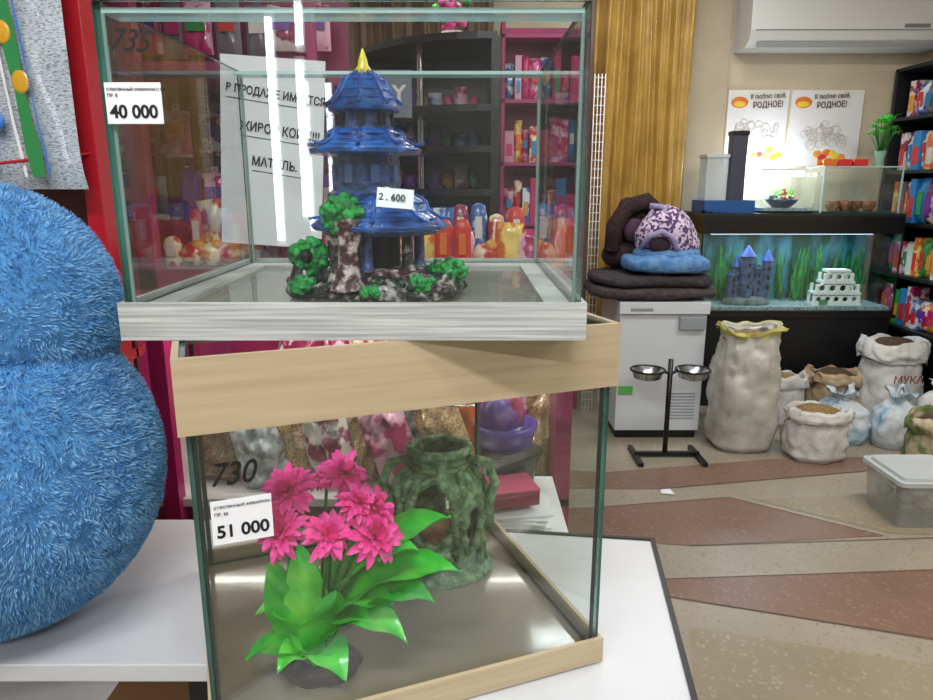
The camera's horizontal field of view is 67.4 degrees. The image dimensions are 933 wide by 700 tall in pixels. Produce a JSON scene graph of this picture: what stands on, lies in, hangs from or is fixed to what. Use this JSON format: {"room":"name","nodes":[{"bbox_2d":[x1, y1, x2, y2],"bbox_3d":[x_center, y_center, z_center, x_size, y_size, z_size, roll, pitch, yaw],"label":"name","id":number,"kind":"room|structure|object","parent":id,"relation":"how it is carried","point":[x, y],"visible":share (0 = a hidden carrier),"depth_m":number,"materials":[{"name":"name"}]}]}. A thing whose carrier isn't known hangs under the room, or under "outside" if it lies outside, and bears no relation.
{"room":"pet shop","nodes":[
{"label":"pet shop","id":0,"kind":"room"},
{"bbox_2d":[297,388,932,699],"bbox_3d":[0.400,1.206,1.187,5.401,0.103,7.750,0,13,0],"label":"floor","id":1,"kind":"structure","parent":0,"point":[786,579],"depth_m":2.69,"materials":[{"name":"stone"}]},
{"bbox_2d":[0,0,156,519],"bbox_3d":[-1.077,-0.055,1.307,0.849,2.301,0.232,0,13,0],"label":"frame","id":2,"kind":"object","parent":1,"relation":"on","point":[94,206],"visible":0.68,"depth_m":1.24,"materials":[{"name":"red"}]},
{"bbox_2d":[0,0,88,188],"bbox_3d":[-0.859,-0.516,1.155,0.422,0.488,0.094,1,13,6],"label":"board","id":3,"kind":"object","parent":2,"relation":"hanging from","point":[38,121],"visible":1,"depth_m":1.15,"materials":[{"name":"grey"}]},
{"bbox_2d":[0,520,258,699],"bbox_3d":[-0.922,0.751,1.264,1.155,0.753,0.430,0,13,0],"label":"side table","id":4,"kind":"object","parent":1,"relation":"on","point":[148,625],"visible":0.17,"depth_m":1.05,"materials":[{"name":"white laminate"}]},
{"bbox_2d":[0,181,168,640],"bbox_3d":[-0.728,0.088,0.993,0.569,0.655,0.456,0,13,0],"label":"plush toy","id":5,"kind":"object","parent":4,"relation":"on","point":[83,456],"visible":0.98,"depth_m":0.92,"materials":[{"name":"blue fur"}]},
{"bbox_2d":[107,681,189,699],"bbox_3d":[-0.465,0.603,1.182,0.130,0.240,0.280,0,13,0],"label":"cardboard box","id":6,"kind":"object","parent":4,"relation":"on","point":[124,690],"visible":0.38,"depth_m":1.05,"materials":[{"name":"brown paper"}]},
{"bbox_2d":[100,2,578,528],"bbox_3d":[-0.670,-0.166,1.883,1.860,2.250,0.500,0,13,0],"label":"display rack","id":7,"kind":"object","parent":1,"relation":"on","point":[192,83],"visible":0.16,"depth_m":1.75,"materials":[{"name":"pink"}]},
{"bbox_2d":[110,2,335,223],"bbox_3d":[-0.820,-0.741,1.906,0.927,0.786,0.149,0,13,0],"label":"packs","id":8,"kind":"object","parent":7,"relation":"hanging from","point":[172,138],"visible":0.31,"depth_m":1.89,"materials":[{"name":"coloured plastic packaging"},{"name":"printed cardboard"}]},
{"bbox_2d":[220,53,325,246],"bbox_3d":[-0.428,-0.435,1.558,0.252,0.415,0.039,0,13,0],"label":"paper sign","id":9,"kind":"object","parent":7,"relation":"attached to","point":[282,114],"visible":0.98,"depth_m":1.54,"materials":[{"name":"white paper"}]},
{"bbox_2d":[163,198,547,266],"bbox_3d":[-0.256,-0.303,1.794,0.978,0.167,0.235,0,13,0],"label":"bottles","id":10,"kind":"object","parent":7,"relation":"in","point":[509,239],"visible":0.44,"depth_m":1.71,"materials":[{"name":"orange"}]},
{"bbox_2d":[202,340,549,489],"bbox_3d":[-0.242,0.116,1.915,0.984,0.474,0.373,0,13,0],"label":"merchandise","id":11,"kind":"object","parent":7,"relation":"in","point":[376,438],"visible":0.24,"depth_m":1.81},
{"bbox_2d":[442,402,482,406],"bbox_3d":[-0.100,0.070,1.650,0.405,0.104,0.102,0,13,0],"label":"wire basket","id":12,"kind":"object","parent":7,"relation":"attached to","point":[466,405],"visible":0.04,"depth_m":1.61,"materials":[{"name":"silver metal"}]},
{"bbox_2d":[434,219,565,268],"bbox_3d":[0.080,-0.252,1.664,0.314,0.118,0.023,0,13,0],"label":"pack","id":13,"kind":"object","parent":7,"relation":"in","point":[462,229],"visible":0.7,"depth_m":1.66,"materials":[{"name":"red"}]},
{"bbox_2d":[350,70,411,117],"bbox_3d":[-0.295,-0.020,2.370,0.200,1.740,0.200,12,18,40],"label":"shop sign","id":14,"kind":"object","parent":1,"relation":"on","point":[401,88],"visible":0.09,"depth_m":2.17,"materials":[{"name":"grey"}]},
{"bbox_2d":[363,31,500,240],"bbox_3d":[-0.145,-0.160,2.676,0.510,1.872,0.480,0,13,0],"label":"corner shelf unit","id":15,"kind":"object","parent":1,"relation":"on","point":[463,50],"visible":0.34,"depth_m":2.50,"materials":[{"name":"black wood"}]},
{"bbox_2d":[393,86,479,187],"bbox_3d":[-0.117,-0.661,2.633,0.336,0.622,0.073,0,13,0],"label":"figurine","id":16,"kind":"object","parent":15,"relation":"on","point":[460,92],"visible":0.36,"depth_m":2.60,"materials":[{"name":"pink"}]},
{"bbox_2d":[431,2,470,32],"bbox_3d":[-0.054,-1.160,2.480,0.143,0.163,0.111,0,13,0],"label":"potted flowers","id":17,"kind":"object","parent":15,"relation":"on","point":[447,26],"visible":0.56,"depth_m":2.45,"materials":[{"name":"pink plant"}]},
{"bbox_2d":[446,476,567,532],"bbox_3d":[0.075,0.685,1.654,0.270,0.700,0.300,0,13,0],"label":"countertop","id":18,"kind":"structure","parent":1,"relation":"on","point":[545,483],"depth_m":1.57,"materials":[{"name":"white paint"}]},
{"bbox_2d":[473,397,542,480],"bbox_3d":[0.097,0.212,1.623,0.163,0.235,0.156,0,13,0],"label":"basin","id":19,"kind":"object","parent":18,"relation":"in","point":[506,433],"visible":0.77,"depth_m":1.57,"materials":[{"name":"purple plastic"},{"name":"dark grey plastic"}]},
{"bbox_2d":[494,490,553,529],"bbox_3d":[0.100,0.344,1.511,0.172,0.028,0.156,1,13,4],"label":"paper stack","id":20,"kind":"object","parent":18,"relation":"on","point":[536,517],"visible":0.43,"depth_m":1.45,"materials":[{"name":"white paper"}]},
{"bbox_2d":[485,472,540,509],"bbox_3d":[0.085,0.301,1.496,0.122,0.036,0.092,-3,14,-14],"label":"gift box","id":21,"kind":"object","parent":20,"relation":"on","point":[516,489],"visible":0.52,"depth_m":1.46,"materials":[{"name":"pink"}]},
{"bbox_2d":[345,520,697,699],"bbox_3d":[0.007,0.789,1.100,0.605,0.756,0.688,2,14,7],"label":"display table","id":22,"kind":"object","parent":1,"relation":"on","point":[645,658],"visible":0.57,"depth_m":1.07,"materials":[{"name":"white laminate"}]},
{"bbox_2d":[170,282,620,699],"bbox_3d":[-0.131,0.171,1.031,0.512,0.477,0.454,-5,14,-20],"label":"aquarium","id":23,"kind":"object","parent":22,"relation":"on","point":[510,626],"visible":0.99,"depth_m":0.88,"materials":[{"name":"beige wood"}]},
{"bbox_2d":[91,0,591,339],"bbox_3d":[-0.123,-0.231,0.950,0.506,0.342,0.467,0,13,0],"label":"aquarium","id":24,"kind":"object","parent":23,"relation":"on","point":[182,310],"visible":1,"depth_m":0.76,"materials":[{"name":"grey glass"}]},
{"bbox_2d":[286,48,468,301],"bbox_3d":[-0.109,-0.207,0.838,0.225,0.287,0.176,0,13,0],"label":"ornament","id":25,"kind":"object","parent":24,"relation":"in","point":[366,213],"visible":1,"depth_m":0.80,"materials":[{"name":"blue glazed ceramic"},{"name":"speckled rock"},{"name":"green moss"}]},
{"bbox_2d":[245,449,462,689],"bbox_3d":[-0.145,0.280,0.909,0.280,0.301,0.146,0,13,0],"label":"flower plant","id":26,"kind":"object","parent":23,"relation":"in","point":[360,575],"visible":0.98,"depth_m":0.88,"materials":[{"name":"pink plant"}]},
{"bbox_2d":[378,435,499,588],"bbox_3d":[-0.043,0.261,1.168,0.172,0.224,0.168,-12,18,-42],"label":"ornament","id":27,"kind":"object","parent":23,"relation":"in","point":[435,470],"visible":0.8,"depth_m":1.13,"materials":[{"name":"green stone"}]},
{"bbox_2d":[499,18,590,408],"bbox_3d":[0.450,-0.774,4.328,0.500,2.300,0.280,0,13,0],"label":"rack","id":28,"kind":"object","parent":1,"relation":"on","point":[531,42],"visible":0.22,"depth_m":4.20,"materials":[{"name":"pink"}]},
{"bbox_2d":[503,47,579,266],"bbox_3d":[0.447,-0.877,4.271,0.448,1.787,0.123,0,13,0],"label":"packs","id":29,"kind":"object","parent":28,"relation":"in","point":[558,141],"visible":0.52,"depth_m":4.14,"materials":[{"name":"multicoloured cardboard"}]},
{"bbox_2d":[581,74,605,411],"bbox_3d":[0.755,-0.584,4.178,0.065,2.000,0.006,0,13,0],"label":"stand","id":30,"kind":"object","parent":1,"relation":"on","point":[598,77],"visible":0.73,"depth_m":4.09,"materials":[{"name":"white paint"}]},
{"bbox_2d":[597,298,710,436],"bbox_3d":[1.065,0.061,4.103,0.486,0.780,0.565,0,13,0],"label":"cabinet","id":31,"kind":"object","parent":1,"relation":"on","point":[653,332],"visible":0.6,"depth_m":3.84,"materials":[{"name":"white painted metal"},{"name":"black plastic"},{"name":"grey plastic"}]},
{"bbox_2d":[582,267,716,299],"bbox_3d":[1.031,-0.385,3.980,0.707,0.146,0.525,0,13,0],"label":"pet mat","id":32,"kind":"object","parent":31,"relation":"on","point":[612,283],"visible":0.88,"depth_m":3.75,"materials":[{"name":"black fabric"}]},
{"bbox_2d":[602,193,659,269],"bbox_3d":[0.955,-0.681,4.040,0.340,0.444,0.247,0,13,0],"label":"bed","id":33,"kind":"object","parent":32,"relation":"on","point":[620,227],"visible":0.66,"depth_m":3.95,"materials":[{"name":"brown fabric"}]},
{"bbox_2d":[621,248,710,274],"bbox_3d":[1.104,-0.498,3.891,0.483,0.136,0.385,0,13,0],"label":"pet bed","id":34,"kind":"object","parent":32,"relation":"on","point":[641,261],"visible":0.95,"depth_m":3.74,"materials":[{"name":"fabric"}]},
{"bbox_2d":[631,203,696,251],"bbox_3d":[1.106,-0.675,3.865,0.360,0.270,0.314,0,13,0],"label":"house","id":35,"kind":"object","parent":34,"relation":"on","point":[661,227],"visible":0.98,"depth_m":3.79,"materials":[{"name":"fabric"}]},
{"bbox_2d":[661,489,674,494],"bbox_3d":[0.935,0.656,3.251,0.063,0.008,0.046,3,14,14],"label":"paper scrap","id":36,"kind":"object","parent":1,"relation":"on","point":[666,491],"visible":1,"depth_m":3.25,"materials":[{"name":"white paper"}]},
{"bbox_2d":[627,359,711,466],"bbox_3d":[1.040,0.307,3.609,0.412,0.530,0.260,0,13,0],"label":"stand","id":37,"kind":"object","parent":1,"relation":"on","point":[643,372],"visible":1,"depth_m":3.62,"materials":[{"name":"black metal"}]},
{"bbox_2d":[704,320,788,452],"bbox_3d":[1.496,0.184,3.766,0.372,0.696,0.321,0,13,0],"label":"sack","id":38,"kind":"object","parent":1,"relation":"on","point":[744,382],"visible":1,"depth_m":3.65,"materials":[{"name":"white fabric"}]},
{"bbox_2d":[777,369,809,427],"bbox_3d":[1.876,0.278,4.155,0.280,0.331,0.246,0,13,0],"label":"sack","id":39,"kind":"object","parent":1,"relation":"on","point":[793,386],"visible":0.5,"depth_m":4.05,"materials":[{"name":"white fabric"}]},
{"bbox_2d":[700,311,895,405],"bbox_3d":[2.050,0.025,4.640,1.260,0.600,0.415,0,13,0],"label":"base cabinet","id":40,"kind":"object","parent":1,"relation":"on","point":[820,341],"visible":0.36,"depth_m":4.42,"materials":[{"name":"black"}]},
{"bbox_2d":[687,211,906,314],"bbox_3d":[2.050,-0.569,4.498,1.228,0.622,0.405,0,13,0],"label":"aquarium","id":41,"kind":"object","parent":40,"relation":"on","point":[800,245],"visible":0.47,"depth_m":4.56,"materials":[{"name":"black glass"}]},
{"bbox_2d":[691,200,754,212],"bbox_3d":[1.605,-0.902,4.391,0.310,0.075,0.240,0,13,0],"label":"tray","id":42,"kind":"object","parent":41,"relation":"on","point":[701,206],"visible":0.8,"depth_m":4.27,"materials":[{"name":"blue plastic"}]},
{"bbox_2d":[699,154,730,157],"bbox_3d":[1.535,-1.044,4.367,0.140,0.337,0.150,0,13,0],"label":"clear container","id":43,"kind":"object","parent":42,"relation":"on","point":[704,155],"visible":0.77,"depth_m":4.26,"materials":[{"name":"plastic"}]},
{"bbox_2d":[724,131,749,199],"bbox_3d":[1.655,-1.099,4.303,0.100,0.472,0.090,0,13,0],"label":"box","id":44,"kind":"object","parent":42,"relation":"on","point":[738,140],"visible":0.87,"depth_m":4.26,"materials":[{"name":"grey"}]},
{"bbox_2d":[722,245,773,305],"bbox_3d":[1.801,-0.482,4.471,0.306,0.379,0.187,0,13,0],"label":"castle","id":45,"kind":"object","parent":41,"relation":"in","point":[748,283],"visible":1,"depth_m":4.44,"materials":[{"name":"blue ceramic"}]},
{"bbox_2d":[754,169,812,212],"bbox_3d":[1.960,-0.989,4.347,0.320,0.265,0.205,0,13,0],"label":"aquarium","id":46,"kind":"object","parent":41,"relation":"on","point":[778,203],"visible":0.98,"depth_m":4.29,"materials":[{"name":"clear glass"}]},
{"bbox_2d":[805,268,860,305],"bbox_3d":[2.340,-0.400,4.443,0.310,0.226,0.110,0,13,0],"label":"ornament","id":47,"kind":"object","parent":41,"relation":"in","point":[834,291],"visible":1,"depth_m":4.41,"materials":[{"name":"white ceramic"}]},
{"bbox_2d":[809,166,904,212],"bbox_3d":[2.400,-1.000,4.365,0.482,0.278,0.243,0,13,0],"label":"glass terrarium","id":48,"kind":"object","parent":41,"relation":"on","point":[825,167],"visible":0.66,"depth_m":4.26,"materials":[{"name":"teal"}]},
{"bbox_2d":[817,158,868,165],"bbox_3d":[2.315,-1.157,4.310,0.274,0.051,0.086,0,13,0],"label":"trays","id":49,"kind":"object","parent":48,"relation":"on","point":[826,161],"visible":0.95,"depth_m":4.27,"materials":[{"name":"orange plastic"}]},
{"bbox_2d":[825,201,875,210],"bbox_3d":[2.385,-0.902,4.380,0.294,0.060,0.184,0,13,0],"label":"pots","id":50,"kind":"object","parent":48,"relation":"on","point":[830,205],"visible":0.98,"depth_m":4.32,"materials":[{"name":"brown ceramic"}]},
{"bbox_2d":[864,114,902,165],"bbox_3d":[2.539,-1.282,4.272,0.224,0.311,0.130,0,13,0],"label":"potted plant","id":51,"kind":"object","parent":48,"relation":"on","point":[880,154],"visible":0.98,"depth_m":4.27,"materials":[{"name":"green plant"}]},
{"bbox_2d":[780,400,854,463],"bbox_3d":[1.820,0.419,3.658,0.325,0.288,0.280,0,13,0],"label":"sack","id":52,"kind":"object","parent":1,"relation":"on","point":[811,431],"visible":1,"depth_m":3.56,"materials":[{"name":"white fabric"}]},
{"bbox_2d":[804,364,861,401],"bbox_3d":[2.223,0.261,4.254,0.324,0.319,0.281,0,13,0],"label":"sack","id":53,"kind":"object","parent":1,"relation":"on","point":[831,375],"visible":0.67,"depth_m":4.16,"materials":[{"name":"beige fabric"}]},
{"bbox_2d":[818,383,871,445],"bbox_3d":[2.083,0.347,3.889,0.288,0.320,0.240,0,13,0],"label":"sack","id":54,"kind":"object","parent":1,"relation":"on","point":[860,427],"visible":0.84,"depth_m":3.81,"materials":[{"name":"white fabric"}]},
{"bbox_2d":[856,333,930,415],"bbox_3d":[2.517,0.174,4.162,0.407,0.529,0.347,0,13,0],"label":"sack","id":55,"kind":"object","parent":1,"relation":"on","point":[892,361],"visible":0.77,"depth_m":4.04,"materials":[{"name":"white fabric"}]},
{"bbox_2d":[868,383,919,450],"bbox_3d":[2.336,0.359,3.806,0.243,0.335,0.213,0,13,0],"label":"sack","id":56,"kind":"object","parent":1,"relation":"on","point":[887,431],"visible":0.87,"depth_m":3.76,"materials":[{"name":"white fabric"}]},
{"bbox_2d":[863,454,932,513],"bbox_3d":[1.940,0.605,3.022,0.330,0.221,0.310,0,13,0],"label":"plastic storage box","id":57,"kind":"object","parent":1,"relation":"on","point":[911,474],"visible":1,"depth_m":2.98,"materials":[{"name":"grey"}]},
{"bbox_2d":[866,60,932,393],"bbox_3d":[2.908,-0.612,4.079,0.375,2.100,1.220,0,13,0],"label":"shelf","id":58,"kind":"object","parent":1,"relation":"on","point":[880,273],"visible":0.3,"depth_m":4.55,"materials":[{"name":"black"}]},
{"bbox_2d":[900,405,932,454],"bbox_3d":[2.266,0.456,3.402,0.285,0.333,0.244,0,13,0],"label":"sack","id":59,"kind":"object","parent":1,"relation":"on","point":[918,436],"visible":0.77,"depth_m":3.36,"materials":[{"name":"fabric"}]},
{"bbox_2d":[916,378,932,405],"bbox_3d":[2.593,0.337,3.803,0.270,0.381,0.245,0,13,0],"label":"sack","id":60,"kind":"object","parent":1,"relation":"on","point":[927,398],"visible":0.23,"depth_m":3.81,"materials":[{"name":"white fabric"}]},
{"bbox_2d":[680,0,733,210],"bbox_3d":[1.540,-1.171,4.591,0.240,2.950,0.025,0,13,0],"label":"pilaster","id":61,"kind":"object","parent":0,"point":[714,18],"visible":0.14,"depth_m":4.48,"materials":[{"name":"beige paint"}]},
{"bbox_2d":[494,0,932,301],"bbox_3d":[0.400,-1.185,4.652,5.400,2.950,0.100,0,13,0],"label":"wall","id":62,"kind":"structure","parent":0,"point":[874,73],"depth_m":4.48,"materials":[{"name":"beige paint"}]},
{"bbox_2d":[723,90,789,165],"bbox_3d":[1.875,-1.435,4.533,0.390,0.470,0.011,0,13,0],"label":"poster","id":63,"kind":"object","parent":62,"relation":"attached to","point":[763,113],"visible":0.94,"depth_m":4.52,"materials":[{"name":"white paper"}]},
{"bbox_2d":[785,90,864,165],"bbox_3d":[2.320,-1.435,4.533,0.460,0.470,0.011,0,13,0],"label":"poster","id":64,"kind":"object","parent":62,"relation":"attached to","point":[823,124],"visible":0.99,"depth_m":4.53,"materials":[{"name":"white paper"}]},
{"bbox_2d":[734,0,932,52],"bbox_3d":[2.310,-2.021,4.260,1.240,0.363,0.265,0,13,0],"label":"air conditioner","id":65,"kind":"object","parent":62,"relation":"attached to","point":[762,26],"visible":1,"depth_m":4.16,"materials":[{"name":"white plastic"}]},
{"bbox_3d":[0.400,-1.759,0.480,5.400,0.100,7.750,0,13,0],"label":"ceiling","id":66,"kind":"structure","parent":0,"visible":0},
{"bbox_2d":[348,2,493,69],"bbox_3d":[-0.520,-1.131,4.480,1.400,2.824,0.100,0,13,0],"label":"curtain","id":67,"kind":"object","parent":66,"relation":"hanging from","point":[361,34],"visible":0.03,"depth_m":4.28,"materials":[{"name":"brown fabric"}]},
{"bbox_2d":[587,0,696,315],"bbox_3d":[1.100,-1.131,4.480,0.640,2.824,0.099,0,13,0],"label":"curtain","id":68,"kind":"object","parent":66,"relation":"hanging from","point":[644,48],"visible":0.57,"depth_m":4.38,"materials":[{"name":"gold fabric"}]}
]}

